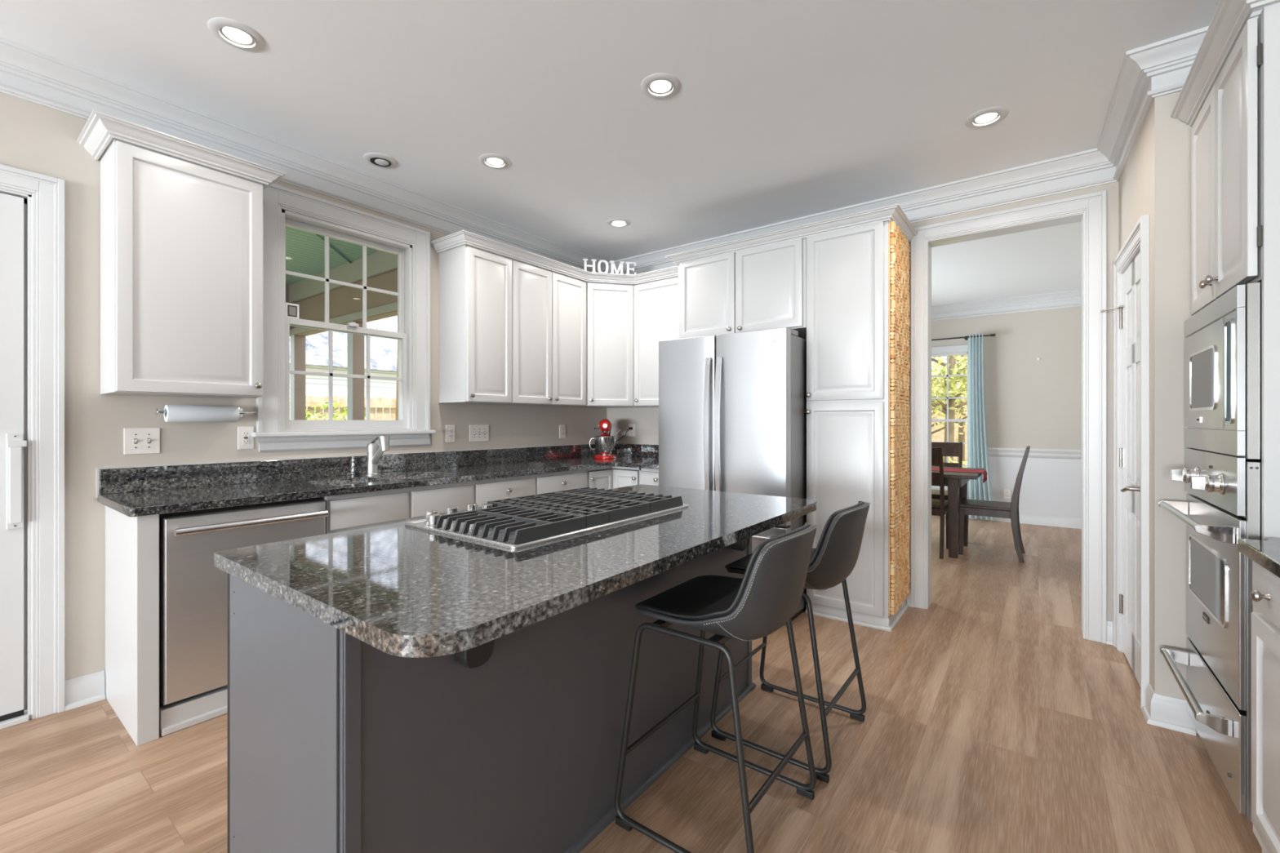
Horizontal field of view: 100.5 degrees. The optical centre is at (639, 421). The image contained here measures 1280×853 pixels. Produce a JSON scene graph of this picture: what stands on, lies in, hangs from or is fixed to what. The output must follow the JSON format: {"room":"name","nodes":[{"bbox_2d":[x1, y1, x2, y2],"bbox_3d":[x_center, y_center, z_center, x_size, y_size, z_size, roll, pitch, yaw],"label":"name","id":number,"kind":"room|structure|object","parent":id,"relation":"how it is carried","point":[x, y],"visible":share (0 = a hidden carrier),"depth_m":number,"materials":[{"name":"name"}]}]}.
{"room":"kitchen","nodes":[
{"label":"kitchen","id":0,"kind":"room"},
{"bbox_2d":[0,92,607,680],"bbox_3d":[-3.489,-0.133,1.046,0.120,2.745,10.695,0,0,37],"label":"wall","id":1,"kind":"structure","parent":0,"point":[36,138],"depth_m":2.37,"materials":[{"name":"paint"}]},
{"bbox_2d":[0,192,26,721],"bbox_3d":[-2.809,0.146,1.851,0.064,2.142,0.889,0,0,37],"label":"door","id":2,"kind":"structure","parent":1,"relation":"in","point":[12,443],"depth_m":2.18,"materials":[{"name":"paint"}]},
{"bbox_2d":[0,710,29,729],"bbox_3d":[-2.842,1.229,1.877,0.120,0.022,0.900,0,0,37],"label":"trim","id":3,"kind":"structure","parent":1,"relation":"attached to","point":[25,717],"depth_m":2.17,"materials":[{"name":"paint"}]},
{"bbox_2d":[0,188,31,719],"bbox_3d":[-2.857,0.146,1.887,0.124,2.187,0.928,0,0,37],"label":"trim","id":4,"kind":"structure","parent":1,"relation":"attached to","point":[27,198],"depth_m":2.22,"materials":[{"name":"paint"}]},
{"bbox_2d":[0,164,64,719],"bbox_3d":[-2.800,0.104,1.844,0.027,2.272,1.102,0,0,37],"label":"trim","id":5,"kind":"structure","parent":1,"relation":"attached to","point":[47,193],"depth_m":2.24,"materials":[{"name":"paint"}]},
{"bbox_2d":[64,670,105,711],"bbox_3d":[-2.433,1.179,2.334,0.027,0.122,0.124,0,0,37],"label":"baseboard","id":6,"kind":"structure","parent":1,"relation":"attached to","point":[82,691],"depth_m":2.33,"materials":[{"name":"paint"}]},
{"bbox_2d":[124,427,159,454],"bbox_3d":[-2.325,0.092,2.488,0.016,0.121,0.126,0,0,37],"label":"switch plate","id":7,"kind":"object","parent":1,"relation":"attached to","point":[136,440],"visible":1,"depth_m":2.49,"materials":[{"name":"white plastic"}]},
{"bbox_2d":[76,110,285,398],"bbox_3d":[-2.102,-0.671,2.475,0.388,1.103,0.669,0,0,37],"label":"upper cabinet","id":8,"kind":"object","parent":1,"relation":"attached to","point":[181,240],"depth_m":2.35,"materials":[{"name":"white wood"}]},
{"bbox_2d":[155,406,256,417],"bbox_3d":[-2.160,-0.047,2.659,0.070,0.060,0.398,0,0,35],"label":"paper towel holder","id":9,"kind":"object","parent":1,"relation":"attached to","point":[157,411],"visible":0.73,"depth_m":2.75,"materials":[{"name":"silver metal"}]},
{"bbox_2d":[164,404,239,422],"bbox_3d":[-2.156,-0.037,2.627,0.082,0.082,0.280,0,0,37],"label":"paper towel roll","id":10,"kind":"object","parent":9,"relation":"hanging from","point":[175,413],"visible":0.98,"depth_m":2.60,"materials":[{"name":"white paper"}]},
{"bbox_2d":[237,426,253,449],"bbox_3d":[-2.084,0.088,2.816,0.008,0.120,0.072,0,0,37],"label":"wall outlet","id":11,"kind":"object","parent":1,"relation":"attached to","point":[245,440],"visible":1,"depth_m":2.81,"materials":[{"name":"white plastic"}]},
{"bbox_2d":[242,431,248,436],"bbox_3d":[-2.083,0.068,2.814,0.002,0.028,0.030,0,0,37],"label":"receptacle","id":12,"kind":"object","parent":11,"relation":"attached to","point":[245,433],"depth_m":2.81,"materials":[{"name":"white plastic"}]},
{"bbox_2d":[242,439,248,444],"bbox_3d":[-2.083,0.108,2.814,0.002,0.028,0.030,0,0,37],"label":"receptacle","id":13,"kind":"object","parent":11,"relation":"attached to","point":[244,441],"depth_m":2.81,"materials":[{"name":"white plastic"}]},
{"bbox_2d":[256,183,430,432],"bbox_3d":[-1.747,-0.617,3.251,0.027,1.354,1.005,0,0,37],"label":"trim","id":14,"kind":"structure","parent":1,"relation":"attached to","point":[276,197],"depth_m":3.03,"materials":[{"name":"paint"}]},
{"bbox_2d":[251,208,435,452],"bbox_3d":[-1.783,-0.505,3.279,0.173,1.343,1.055,0,0,37],"label":"window","id":15,"kind":"structure","parent":1,"relation":"in","point":[295,434],"depth_m":3.27,"materials":[{"name":"paint"}]},
{"bbox_2d":[285,302,298,318],"bbox_3d":[-2.001,-0.632,3.066,0.004,0.092,0.070,0,0,37],"label":"window sticker","id":16,"kind":"object","parent":15,"relation":"attached to","point":[291,309],"visible":0.88,"depth_m":3.06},
{"bbox_2d":[288,306,295,315],"bbox_3d":[-2.000,-0.634,3.065,0.001,0.048,0.034,0,0,37],"label":"print","id":17,"kind":"object","parent":16,"relation":"attached to","point":[291,308],"depth_m":3.06},
{"bbox_2d":[98,443,658,494],"bbox_3d":[-0.902,0.270,3.428,1.167,0.112,3.498,0,0,37],"label":"backsplash","id":18,"kind":"structure","parent":1,"relation":"attached to","point":[122,480],"depth_m":3.06,"materials":[{"name":"stone"}]},
{"bbox_2d":[445,425,454,442],"bbox_3d":[-1.351,0.088,3.797,0.008,0.123,0.074,0,0,37],"label":"wall outlet","id":19,"kind":"object","parent":1,"relation":"attached to","point":[450,429],"visible":1,"depth_m":3.79,"materials":[{"name":"white plastic"}]},
{"bbox_2d":[439,244,511,404],"bbox_3d":[-1.149,-0.651,3.772,0.356,1.047,0.383,0,0,37],"label":"upper cabinet","id":20,"kind":"object","parent":1,"relation":"attached to","point":[475,284],"visible":1,"depth_m":3.65,"materials":[{"name":"white wood"}]},
{"bbox_2d":[430,230,677,284],"bbox_3d":[-0.575,-1.204,4.060,1.920,0.062,0.627,0,0,-26],"label":"crown molding","id":21,"kind":"structure","parent":20,"relation":"attached to","point":[461,237],"depth_m":4.01,"materials":[{"name":"white wood"}]},
{"bbox_2d":[582,258,596,272],"bbox_3d":[-0.422,-1.296,4.456,0.112,0.120,0.018,0,0,-14],"label":"decorative piece","id":22,"kind":"object","parent":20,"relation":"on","point":[585,265],"visible":0.74,"depth_m":4.45,"materials":[{"name":"white wood"}]},
{"bbox_2d":[597,259,608,273],"bbox_3d":[-0.311,-1.296,4.484,0.090,0.120,0.018,0,0,-14],"label":"decorative piece","id":23,"kind":"object","parent":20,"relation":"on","point":[601,260],"visible":0.97,"depth_m":4.48,"materials":[{"name":"white wood"}]},
{"bbox_2d":[609,260,623,274],"bbox_3d":[-0.196,-1.296,4.512,0.120,0.120,0.018,0,0,-14],"label":"decorative piece","id":24,"kind":"object","parent":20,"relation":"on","point":[613,268],"visible":0.95,"depth_m":4.50,"materials":[{"name":"white wood"}]},
{"bbox_2d":[625,261,635,275],"bbox_3d":[-0.078,-1.296,4.541,0.090,0.120,0.018,0,0,-14],"label":"decorative piece","id":25,"kind":"object","parent":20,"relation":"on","point":[628,268],"visible":0.88,"depth_m":4.53,"materials":[{"name":"white wood"}]},
{"bbox_2d":[469,424,488,441],"bbox_3d":[-1.201,0.089,3.990,0.016,0.125,0.172,0,0,37],"label":"switch plate","id":26,"kind":"object","parent":1,"relation":"attached to","point":[477,433],"visible":1,"depth_m":3.99,"materials":[{"name":"white plastic"}]},
{"bbox_2d":[490,258,586,406],"bbox_3d":[-0.797,-0.651,4.243,0.356,1.047,0.795,0,0,37],"label":"upper cabinet","id":27,"kind":"object","parent":1,"relation":"attached to","point":[548,308],"visible":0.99,"depth_m":4.11,"materials":[{"name":"white wood"}]},
{"bbox_2d":[559,424,565,438],"bbox_3d":[-0.681,0.091,4.692,0.008,0.118,0.074,0,0,37],"label":"wall outlet","id":28,"kind":"object","parent":1,"relation":"attached to","point":[562,427],"visible":1,"depth_m":4.69,"materials":[{"name":"white plastic"}]},
{"bbox_2d":[570,281,650,408],"bbox_3d":[-0.281,-0.651,4.749,0.577,1.047,0.638,0,0,37],"label":"upper cabinet","id":29,"kind":"object","parent":1,"relation":"attached to","point":[609,306],"visible":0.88,"depth_m":4.52,"materials":[{"name":"white wood"}]},
{"bbox_2d":[0,9,1262,283],"bbox_3d":[-1.653,-1.417,-0.340,4.480,0.175,10.435,0,0,37],"label":"trim","id":30,"kind":"structure","parent":1,"relation":"attached to","point":[1149,72],"depth_m":2.95,"materials":[{"name":"paint"}]},
{"bbox_2d":[0,515,1262,852],"bbox_3d":[-0.462,1.290,1.219,4.800,0.100,14.800,0,0,37],"label":"floor","id":31,"kind":"structure","parent":0,"point":[991,724],"depth_m":1.97,"materials":[{"name":"wood"}]},
{"bbox_2d":[105,506,159,746],"bbox_3d":[-2.142,0.801,2.237,0.610,0.878,0.065,0,0,37],"label":"end panel","id":32,"kind":"object","parent":31,"relation":"on","point":[131,543],"visible":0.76,"depth_m":2.08,"materials":[{"name":"white wood"}]},
{"bbox_2d":[159,497,328,736],"bbox_3d":[-1.889,0.805,2.478,0.626,0.870,0.610,0,0,37],"label":"dishwasher","id":33,"kind":"object","parent":31,"relation":"on","point":[193,592],"visible":0.59,"depth_m":2.19,"materials":[{"name":"metal"}]},
{"bbox_2d":[323,477,473,533],"bbox_3d":[-1.489,0.801,3.091,0.628,0.878,0.840,0,0,37],"label":"base cabinet","id":34,"kind":"object","parent":31,"relation":"on","point":[348,512],"visible":0.05,"depth_m":2.84,"materials":[{"name":"white wood"}]},
{"bbox_2d":[227,536,756,852],"bbox_3d":[-0.280,0.813,1.942,0.728,0.854,1.866,0,0,37],"label":"kitchen island","id":35,"kind":"object","parent":31,"relation":"on","point":[338,743],"visible":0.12,"depth_m":1.30,"materials":[{"name":"paint"}]},
{"bbox_2d":[213,484,816,657],"bbox_3d":[-0.169,0.368,1.892,0.998,0.036,1.916,0,0,37],"label":"island countertop","id":36,"kind":"structure","parent":35,"relation":"on","point":[399,589],"depth_m":1.29,"materials":[{"name":"stone"}]},
{"bbox_2d":[404,486,688,548],"bbox_3d":[-0.296,0.327,1.986,0.570,0.044,0.911,0,0,37],"label":"gas cooktop","id":37,"kind":"object","parent":36,"relation":"in","point":[516,522],"visible":1,"depth_m":1.78,"materials":[{"name":"metal"}]},
{"bbox_2d":[472,474,535,509],"bbox_3d":[-1.087,0.801,3.628,0.628,0.878,0.503,0,0,37],"label":"base cabinet","id":38,"kind":"object","parent":31,"relation":"on","point":[488,490],"visible":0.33,"depth_m":3.43,"materials":[{"name":"white wood"}]},
{"bbox_2d":[534,469,587,494],"bbox_3d":[-0.777,0.801,4.042,0.628,0.878,0.530,0,0,37],"label":"base cabinet","id":39,"kind":"object","parent":31,"relation":"on","point":[573,479],"visible":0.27,"depth_m":3.85,"materials":[{"name":"white wood"}]},
{"bbox_2d":[586,466,640,489],"bbox_3d":[-0.248,0.751,4.551,0.870,0.778,0.919,0,0,37],"label":"base cabinet","id":40,"kind":"object","parent":31,"relation":"on","point":[606,477],"visible":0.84,"depth_m":4.22,"materials":[{"name":"white wood"}]},
{"bbox_2d":[96,443,658,516],"bbox_3d":[-0.904,0.285,3.425,1.168,0.151,3.506,0,0,37],"label":"countertop","id":41,"kind":"structure","parent":40,"relation":"on","point":[151,490],"depth_m":2.93,"materials":[{"name":"stone"}]},
{"bbox_2d":[365,435,389,475],"bbox_3d":[-1.576,0.207,3.198,0.188,0.238,0.075,0,0,37],"label":"kitchen faucet","id":42,"kind":"object","parent":41,"relation":"on","point":[374,453],"visible":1,"depth_m":3.20,"materials":[{"name":"grey metal"}]},
{"bbox_2d":[589,418,632,459],"bbox_3d":[-0.267,0.153,4.777,0.280,0.346,0.514,0,0,15],"label":"stand mixer","id":43,"kind":"object","parent":41,"relation":"on","point":[605,443],"visible":1,"depth_m":4.58,"materials":[{"name":"red metal"}]},
{"bbox_2d":[589,435,616,455],"bbox_3d":[-0.294,0.182,4.626,0.228,0.221,0.214,0,0,37],"label":"mixing bowl","id":44,"kind":"object","parent":43,"relation":"on","point":[605,445],"depth_m":4.56,"materials":[{"name":"silver metal"}]},
{"bbox_2d":[640,468,658,485],"bbox_3d":[0.292,0.801,4.303,0.288,0.878,0.666,0,0,37],"label":"base cabinet","id":45,"kind":"object","parent":31,"relation":"on","point":[648,476],"visible":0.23,"depth_m":4.09,"materials":[{"name":"white wood"}]},
{"bbox_2d":[614,522,817,852],"bbox_3d":[0.273,0.774,1.679,0.529,0.931,0.484,0,0,37],"label":"bar stool","id":46,"kind":"object","parent":31,"relation":"on","point":[755,606],"visible":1,"depth_m":1.53,"materials":[{"name":"grey leather"}]},
{"bbox_2d":[635,522,809,620],"bbox_3d":[0.271,0.463,1.681,0.492,0.312,0.447,0,0,37],"label":"seat cushion","id":47,"kind":"object","parent":46,"relation":"on","point":[771,586],"depth_m":1.49,"materials":[{"name":"black leather"}]},
{"bbox_2d":[658,327,806,621],"bbox_3d":[0.726,0.334,3.768,0.934,1.812,0.897,0,0,37],"label":"refrigerator","id":48,"kind":"object","parent":31,"relation":"on","point":[732,406],"visible":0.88,"depth_m":3.40,"materials":[{"name":"metal"}]},
{"bbox_2d":[710,501,870,782],"bbox_3d":[0.630,0.774,2.132,0.529,0.931,0.484,0,0,37],"label":"bar stool","id":49,"kind":"object","parent":31,"relation":"on","point":[835,556],"visible":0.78,"depth_m":1.93,"materials":[{"name":"black leather"}]},
{"bbox_2d":[724,501,864,569],"bbox_3d":[0.627,0.463,2.135,0.492,0.312,0.447,0,0,37],"label":"seat cushion","id":50,"kind":"object","parent":49,"relation":"on","point":[838,546],"depth_m":1.90,"materials":[{"name":"black leather"}]},
{"bbox_2d":[805,220,910,631],"bbox_3d":[1.435,0.021,3.493,0.521,2.437,0.594,0,0,37],"label":"pantry cabinet","id":51,"kind":"object","parent":31,"relation":"on","point":[847,393],"depth_m":3.26,"materials":[{"name":"white wood"}]},
{"bbox_2d":[931,447,948,559],"bbox_3d":[2.690,0.738,5.106,0.454,1.005,0.560,0,0,37],"label":"dining chair","id":52,"kind":"object","parent":31,"relation":"on","point":[939,507],"visible":0.39,"depth_m":4.83,"materials":[{"name":"brown wood"}]},
{"bbox_2d":[931,442,962,500],"bbox_3d":[3.258,0.738,5.849,0.454,1.005,0.560,0,0,37],"label":"dining chair","id":53,"kind":"object","parent":31,"relation":"on","point":[949,449],"visible":0.15,"depth_m":5.95,"materials":[{"name":"brown wood"}]},
{"bbox_2d":[931,466,985,558],"bbox_3d":[2.593,0.861,5.541,1.615,0.758,0.940,0,0,37],"label":"dining table","id":54,"kind":"object","parent":31,"relation":"on","point":[956,482],"visible":0.34,"depth_m":4.83,"materials":[{"name":"brown wood"}]},
{"bbox_2d":[931,467,986,483],"bbox_3d":[2.644,0.524,5.534,1.604,0.090,0.404,0,0,37],"label":"table runner","id":55,"kind":"object","parent":54,"relation":"on","point":[984,472],"visible":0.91,"depth_m":5.16,"materials":[{"name":"red fabric"}]},
{"bbox_2d":[958,446,1030,562],"bbox_3d":[3.301,0.738,4.980,0.560,1.005,0.454,0,0,37],"label":"dining chair","id":56,"kind":"object","parent":31,"relation":"on","point":[967,507],"visible":0.98,"depth_m":4.84,"materials":[{"name":"brown wood"}]},
{"bbox_2d":[1170,0,1279,852],"bbox_3d":[2.182,0.002,1.625,0.692,2.477,0.821,0,0,37],"label":"tall cabinet","id":57,"kind":"object","parent":31,"relation":"on","point":[1235,134],"depth_m":1.57,"materials":[{"name":"white wood"}]},
{"bbox_2d":[1157,448,1262,822],"bbox_3d":[2.133,0.633,1.711,0.595,1.053,0.716,0,0,37],"label":"wall oven","id":58,"kind":"object","parent":57,"relation":"in","point":[1224,506],"visible":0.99,"depth_m":1.69,"materials":[{"name":"silver metal"}]},
{"bbox_2d":[1184,282,1262,459],"bbox_3d":[2.152,-0.145,1.698,0.487,0.510,0.714,0,0,37],"label":"microwave","id":59,"kind":"object","parent":57,"relation":"in","point":[1223,343],"visible":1,"depth_m":1.65,"materials":[{"name":"silver metal"}]},
{"bbox_2d":[1250,560,1279,852],"bbox_3d":[1.563,0.801,0.801,0.692,0.878,1.255,0,0,37],"label":"base cabinet","id":60,"kind":"object","parent":31,"relation":"on","point":[1265,593],"visible":0.94,"depth_m":1.34,"materials":[{"name":"white wood"}]},
{"bbox_2d":[1237,537,1279,577],"bbox_3d":[1.584,0.344,0.815,0.677,0.035,1.322,0,0,37],"label":"countertop","id":61,"kind":"structure","parent":60,"relation":"on","point":[1266,553],"depth_m":1.36,"materials":[{"name":"stone"}]},
{"bbox_2d":[0,0,1279,306],"bbox_3d":[-0.447,-1.565,1.240,4.800,0.120,14.850,0,0,37],"label":"ceiling","id":62,"kind":"structure","parent":0,"point":[781,110],"depth_m":2.41,"materials":[{"name":"paint"}]},
{"bbox_2d":[207,17,266,51],"bbox_3d":[-1.569,-1.500,2.076,0.182,0.010,0.182,0,0,37],"label":"recessed light","id":63,"kind":"object","parent":62,"relation":"in","point":[237,34],"visible":1,"depth_m":2.06,"materials":[{"name":"paint"}]},
{"bbox_2d":[363,152,398,168],"bbox_3d":[-1.497,-1.498,3.074,0.182,0.016,0.182,0,0,37],"label":"recessed light","id":64,"kind":"object","parent":62,"relation":"in","point":[380,160],"visible":1,"depth_m":3.05,"materials":[{"name":"paint"}]},
{"bbox_2d":[369,157,391,166],"bbox_3d":[-1.497,-1.499,3.074,0.109,0.008,0.109,0,0,37],"label":"bulb","id":65,"kind":"object","parent":64,"relation":"attached to","point":[378,162],"depth_m":3.06,"materials":[{"name":"white glass"}]},
{"bbox_2d":[478,153,511,168],"bbox_3d":[-0.839,-1.500,3.082,0.182,0.010,0.182,0,0,37],"label":"recessed light","id":66,"kind":"object","parent":62,"relation":"in","point":[495,161],"visible":1,"depth_m":3.07,"materials":[{"name":"paint"}]},
{"bbox_2d":[606,217,631,226],"bbox_3d":[-0.160,-1.500,4.031,0.182,0.010,0.182,0,0,37],"label":"recessed light","id":67,"kind":"object","parent":62,"relation":"in","point":[615,222],"visible":1,"depth_m":4.01,"materials":[{"name":"paint"}]},
{"bbox_2d":[640,72,680,98],"bbox_3d":[0.093,-1.500,2.392,0.182,0.010,0.182,0,0,37],"label":"recessed light","id":68,"kind":"object","parent":62,"relation":"in","point":[664,85],"visible":1,"depth_m":2.38,"materials":[{"name":"paint"}]},
{"bbox_2d":[964,106,1008,127],"bbox_3d":[1.715,-1.500,2.638,0.182,0.010,0.182,0,0,37],"label":"recessed light","id":69,"kind":"object","parent":62,"relation":"in","point":[988,116],"visible":1,"depth_m":2.63,"materials":[{"name":"paint"}]},
{"bbox_2d":[607,182,1118,622],"bbox_3d":[1.546,-0.133,3.870,4.560,2.745,0.140,0,0,37],"label":"wall","id":70,"kind":"structure","parent":0,"point":[646,420],"depth_m":2.98,"materials":[{"name":"paint"}]},
{"bbox_2d":[628,424,635,436],"bbox_3d":[-0.077,0.088,4.992,0.076,0.120,0.008,0,0,37],"label":"wall outlet","id":71,"kind":"object","parent":70,"relation":"attached to","point":[631,432],"visible":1,"depth_m":4.99,"materials":[{"name":"white plastic"}]},
{"bbox_2d":[633,276,677,407],"bbox_3d":[0.266,-0.651,4.514,0.590,1.047,0.358,0,0,37],"label":"upper cabinet","id":72,"kind":"object","parent":70,"relation":"attached to","point":[655,302],"visible":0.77,"depth_m":4.46,"materials":[{"name":"white wood"}]},
{"bbox_2d":[677,237,806,339],"bbox_3d":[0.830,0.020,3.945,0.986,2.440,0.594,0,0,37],"label":"upper cabinet","id":73,"kind":"object","parent":70,"relation":"attached to","point":[764,287],"visible":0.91,"depth_m":3.70,"materials":[{"name":"white wood"}]},
{"bbox_2d":[665,204,917,265],"bbox_3d":[1.023,-1.216,3.786,1.614,0.062,0.622,0,0,37],"label":"crown molding","id":74,"kind":"structure","parent":73,"relation":"attached to","point":[895,213],"depth_m":3.43,"materials":[{"name":"white wood"}]},
{"bbox_2d":[906,587,911,607],"bbox_3d":[1.804,1.179,3.572,0.026,0.122,0.027,0,0,37],"label":"baseboard","id":75,"kind":"structure","parent":70,"relation":"attached to","point":[908,597],"depth_m":3.57,"materials":[{"name":"paint"}]},
{"bbox_2d":[911,190,1106,643],"bbox_3d":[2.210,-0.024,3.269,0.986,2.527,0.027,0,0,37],"label":"trim","id":76,"kind":"structure","parent":70,"relation":"attached to","point":[1093,206],"depth_m":3.03,"materials":[{"name":"paint"}]},
{"bbox_2d":[1105,621,1113,644],"bbox_3d":[2.624,1.179,2.959,0.058,0.122,0.027,0,0,37],"label":"baseboard","id":77,"kind":"structure","parent":70,"relation":"attached to","point":[1109,624],"depth_m":2.96,"materials":[{"name":"paint"}]},
{"bbox_2d":[931,306,1081,518],"bbox_3d":[3.935,-0.133,7.096,4.600,2.745,0.146,0,0,37],"label":"wall","id":78,"kind":"structure","parent":0,"point":[1030,402],"depth_m":6.41,"materials":[{"name":"paint"}]},
{"bbox_2d":[931,344,968,490],"bbox_3d":[3.825,0.000,7.132,1.240,1.960,0.160,0,0,37],"label":"window","id":79,"kind":"structure","parent":78,"relation":"in","point":[953,350],"depth_m":6.96,"materials":[{"name":"paint"}]},
{"bbox_2d":[931,333,995,340],"bbox_3d":[3.772,-1.065,7.066,1.575,0.052,0.108,0,0,37],"label":"curtain rod","id":80,"kind":"object","parent":78,"relation":"attached to","point":[966,338],"visible":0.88,"depth_m":6.79,"materials":[{"name":"metal"}]},
{"bbox_2d":[967,333,994,519],"bbox_3d":[4.258,0.062,6.664,0.285,2.315,0.060,0,0,37],"label":"curtain","id":81,"kind":"object","parent":80,"relation":"hanging from","point":[977,438],"visible":0.88,"depth_m":6.68,"materials":[{"name":"blue fabric"}]},
{"bbox_2d":[931,288,1081,320],"bbox_3d":[3.881,-1.417,6.990,4.360,0.175,0.100,0,0,37],"label":"trim","id":82,"kind":"structure","parent":78,"relation":"attached to","point":[1066,299],"depth_m":6.52,"materials":[{"name":"paint"}]},
{"bbox_2d":[1003,488,1011,499],"bbox_3d":[4.524,0.899,6.559,0.077,0.118,0.008,0,0,37],"label":"wall outlet","id":83,"kind":"object","parent":78,"relation":"attached to","point":[1006,493],"visible":1,"depth_m":6.56,"materials":[{"name":"white plastic"}]},
{"bbox_2d":[944,513,1081,528],"bbox_3d":[3.902,1.179,7.020,4.360,0.122,0.027,0,0,37],"label":"baseboard","id":84,"kind":"structure","parent":78,"relation":"attached to","point":[1025,518],"depth_m":6.32,"materials":[{"name":"paint"}]},
{"bbox_2d":[986,447,1081,459],"bbox_3d":[4.959,0.390,6.228,1.720,0.115,0.030,0,0,37],"label":"trim","id":85,"kind":"structure","parent":78,"relation":"attached to","point":[998,452],"depth_m":6.37,"materials":[{"name":"paint"}]},
{"bbox_2d":[1118,90,1187,700],"bbox_3d":[2.426,-0.133,2.542,0.100,2.745,0.935,0,0,35],"label":"wall","id":86,"kind":"structure","parent":0,"point":[1153,182],"depth_m":2.17,"materials":[{"name":"paint"}]},
{"bbox_2d":[1100,250,1140,686],"bbox_3d":[2.407,0.219,2.620,0.132,2.018,0.653,0,0,33],"label":"door","id":87,"kind":"structure","parent":86,"relation":"in","point":[1130,310],"depth_m":2.63,"materials":[{"name":"paint"}]},
{"bbox_2d":[1113,214,1149,708],"bbox_3d":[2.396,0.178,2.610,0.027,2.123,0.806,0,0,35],"label":"trim","id":88,"kind":"structure","parent":86,"relation":"attached to","point":[1139,237],"depth_m":2.29,"materials":[{"name":"paint"}]},
{"bbox_2d":[1141,683,1195,735],"bbox_3d":[2.170,1.179,2.191,0.145,0.122,0.122,0,0,37],"label":"baseboard","id":89,"kind":"structure","parent":86,"relation":"attached to","point":[1170,713],"depth_m":2.16,"materials":[{"name":"paint"}]},
{"bbox_2d":[1187,124,1198,733],"bbox_3d":[2.480,-0.133,1.979,0.640,2.745,0.100,0,0,37],"label":"wall","id":90,"kind":"structure","parent":0,"point":[1189,127],"depth_m":2.13,"materials":[{"name":"paint"}]},
{"label":"outside","id":91,"kind":"structure","parent":0,"visible":0},
{"bbox_3d":[-3.026,1.565,20.996,90.000,0.050,90.000,0,0,37],"label":"lawn","id":92,"kind":"structure","parent":91,"visible":0},
{"bbox_2d":[305,401,365,420],"bbox_3d":[-5.558,0.588,9.583,2.428,1.894,2.464,0,0,37],"label":"shrub","id":93,"kind":"object","parent":92,"relation":"on","point":[344,412],"visible":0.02,"depth_m":9.51,"materials":[{"name":"green plant"}]},
{"bbox_2d":[285,226,397,420],"bbox_3d":[-4.302,-0.190,4.249,5.020,3.460,4.850,0,0,37],"label":"porch","id":94,"kind":"object","parent":92,"relation":"on","point":[304,251],"visible":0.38,"depth_m":6.31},
{"bbox_2d":[289,395,395,420],"bbox_3d":[-7.921,0.492,10.612,13.976,2.095,0.136,0,0,-39],"label":"wooden fence","id":95,"kind":"object","parent":92,"relation":"on","point":[389,404],"visible":0.02,"depth_m":11.78,"materials":[{"name":"brown wood"}]},
{"bbox_2d":[289,315,397,420],"bbox_3d":[-12.524,-2.710,19.985,10.000,8.500,23.000,0,0,37],"label":"neighbor house","id":96,"kind":"structure","parent":92,"relation":"on","point":[383,351],"depth_m":16.91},
{"bbox_2d":[931,355,966,426],"bbox_3d":[7.390,-2.412,16.171,7.036,7.871,6.340,0,0,-38],"label":"tree","id":97,"kind":"object","parent":92,"relation":"on","point":[938,358],"visible":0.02,"depth_m":15.70,"materials":[{"name":"green plant"}]},
{"bbox_2d":[931,355,967,462],"bbox_3d":[6.108,-1.256,10.925,4.723,5.558,4.757,0,0,37],"label":"tree","id":98,"kind":"object","parent":92,"relation":"on","point":[953,366],"visible":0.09,"depth_m":10.36,"materials":[{"name":"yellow plant"}]},
{"bbox_2d":[931,396,967,461],"bbox_3d":[12.064,0.285,21.135,22.000,2.490,0.300,0,0,37],"label":"fence","id":99,"kind":"object","parent":92,"relation":"on","point":[939,436],"visible":0.02,"depth_m":21.02,"materials":[{"name":"brown wood"}]},
{"bbox_2d":[931,356,967,434],"bbox_3d":[6.385,-1.754,12.965,6.104,6.553,5.563,0,0,37],"label":"tree","id":100,"kind":"object","parent":92,"relation":"on","point":[939,414],"visible":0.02,"depth_m":12.48,"materials":[{"name":"green plant"}]},
{"bbox_2d":[931,355,967,467],"bbox_3d":[10.274,-2.686,16.690,8.126,8.417,7.454,0,0,18],"label":"tree","id":101,"kind":"object","parent":92,"relation":"on","point":[961,437],"visible":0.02,"depth_m":17.14,"materials":[{"name":"green plant"}]},
{"bbox_2d":[931,358,967,440],"bbox_3d":[8.735,-2.317,13.156,6.144,7.679,6.082,0,0,37],"label":"tree","id":102,"kind":"object","parent":92,"relation":"on","point":[959,403],"visible":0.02,"depth_m":14.04,"materials":[{"name":"green plant"}]},
{"bbox_2d":[942,456,967,467],"bbox_3d":[5.190,1.047,9.591,2.030,1.006,2.034,0,0,37],"label":"shrub","id":103,"kind":"object","parent":92,"relation":"on","point":[949,458],"visible":0.02,"depth_m":9.42,"materials":[{"name":"green plant"}]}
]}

